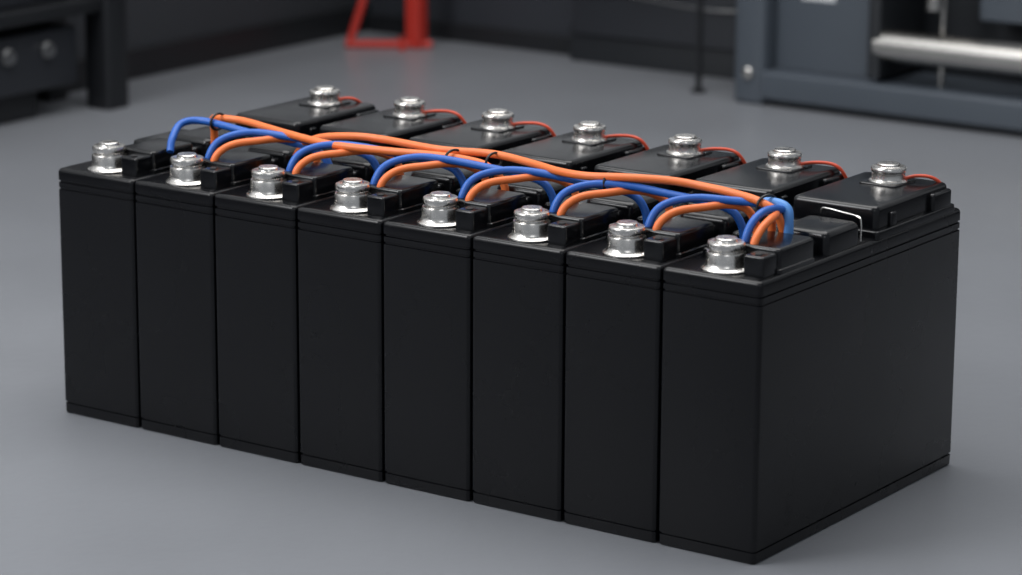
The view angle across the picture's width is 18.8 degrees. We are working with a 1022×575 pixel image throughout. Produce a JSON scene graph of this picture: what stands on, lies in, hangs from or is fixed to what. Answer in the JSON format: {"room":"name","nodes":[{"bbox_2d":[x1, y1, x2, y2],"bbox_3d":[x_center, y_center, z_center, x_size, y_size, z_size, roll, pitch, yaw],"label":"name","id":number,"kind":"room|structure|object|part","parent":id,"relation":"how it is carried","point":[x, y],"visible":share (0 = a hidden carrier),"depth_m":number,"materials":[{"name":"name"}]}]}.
{"room":"workshop","nodes":[
{"label":"workshop","id":0,"kind":"room"},
{"bbox_2d":[66,0,357,59],"bbox_3d":[-1.837,-1.183,2.791,0.100,2.600,5.610,10,17,34],"label":"wall","id":1,"kind":"structure","parent":0,"point":[149,22],"depth_m":4.86,"materials":[{"name":"dark grey paint"}]},
{"bbox_2d":[36,4,369,93],"bbox_3d":[-1.826,0.074,3.026,0.012,0.045,5.510,10,17,34],"label":"baseboard","id":2,"kind":"structure","parent":1,"relation":"attached to","point":[245,41],"depth_m":4.93,"materials":[{"name":"black"}]},
{"bbox_2d":[366,0,573,35],"bbox_3d":[2.022,-1.322,3.432,5.460,2.600,0.100,10,17,34],"label":"wall","id":3,"kind":"structure","parent":0,"point":[541,16],"depth_m":5.06,"materials":[{"name":"grey paint"}]},
{"bbox_2d":[367,13,569,54],"bbox_3d":[0.100,-0.390,4.978,0.833,0.030,0.012,10,17,34],"label":"baseboard","id":4,"kind":"structure","parent":3,"relation":"attached to","point":[440,30],"depth_m":5.07,"materials":[{"name":"black"}]},
{"bbox_2d":[0,31,1021,574],"bbox_3d":[0.402,0.483,1.514,5.460,0.001,5.510,10,17,34],"label":"floor","id":5,"kind":"structure","parent":0,"point":[80,495],"depth_m":2.93,"materials":[{"name":"concrete"}]},
{"bbox_2d":[0,0,128,124],"bbox_3d":[-0.915,-0.661,4.031,0.145,1.000,1.040,10,17,34],"label":"equipment rack","id":6,"kind":"object","parent":5,"relation":"on","point":[38,47],"visible":1,"depth_m":4.43,"materials":[{"name":"metal"}]},
{"bbox_3d":[-0.920,-0.346,4.127,0.110,0.258,0.865,10,17,34],"label":"drawer","id":7,"kind":"part","parent":6,"relation":"part of","materials":[{"name":"black metal"}]},
{"bbox_2d":[345,0,431,50],"bbox_3d":[-0.199,-0.537,5.006,0.129,0.301,0.084,-8,16,-30],"label":"jack stand","id":8,"kind":"object","parent":5,"relation":"on","point":[415,37],"visible":1,"depth_m":5.03,"materials":[{"name":"paint"}]},
{"bbox_2d":[58,85,959,564],"bbox_3d":[-0.013,0.003,2.855,0.770,0.283,0.352,10,17,34],"label":"battery pack","id":9,"kind":"object","parent":5,"relation":"on","point":[689,384],"visible":0.91,"depth_m":2.69,"materials":[{"name":"black plastic"}]},
{"bbox_2d":[166,112,793,244],"bbox_3d":[-0.046,-0.095,2.728,0.657,0.050,0.088,10,17,34],"label":"harness","id":10,"kind":"object","parent":9,"relation":"on","point":[430,156],"visible":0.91,"depth_m":2.70,"materials":[{"name":"orange plastic"}]},
{"bbox_2d":[570,0,736,79],"bbox_3d":[0.226,-0.587,4.797,0.412,0.500,0.062,10,17,34],"label":"wall","id":11,"kind":"structure","parent":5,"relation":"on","point":[660,35],"depth_m":4.83,"materials":[{"name":"metal"}]},
{"bbox_3d":[0.237,-0.608,4.789,0.310,0.455,0.040,10,17,34],"label":"door panel","id":12,"kind":"part","parent":11,"relation":"part of","materials":[{"name":"grey metal"}]},
{"bbox_2d":[691,0,705,93],"bbox_3d":[0.286,-0.878,4.518,0.024,1.200,0.024,10,17,34],"label":"pole","id":13,"kind":"object","parent":5,"relation":"on","point":[698,89],"visible":1,"depth_m":4.64,"materials":[{"name":"black metal"}]},
{"bbox_2d":[734,0,1021,136],"bbox_3d":[0.980,-0.748,4.111,1.458,1.150,0.191,10,17,34],"label":"machine","id":14,"kind":"object","parent":5,"relation":"on","point":[957,64],"visible":1,"depth_m":4.47,"materials":[{"name":"blue paint"}]}
]}

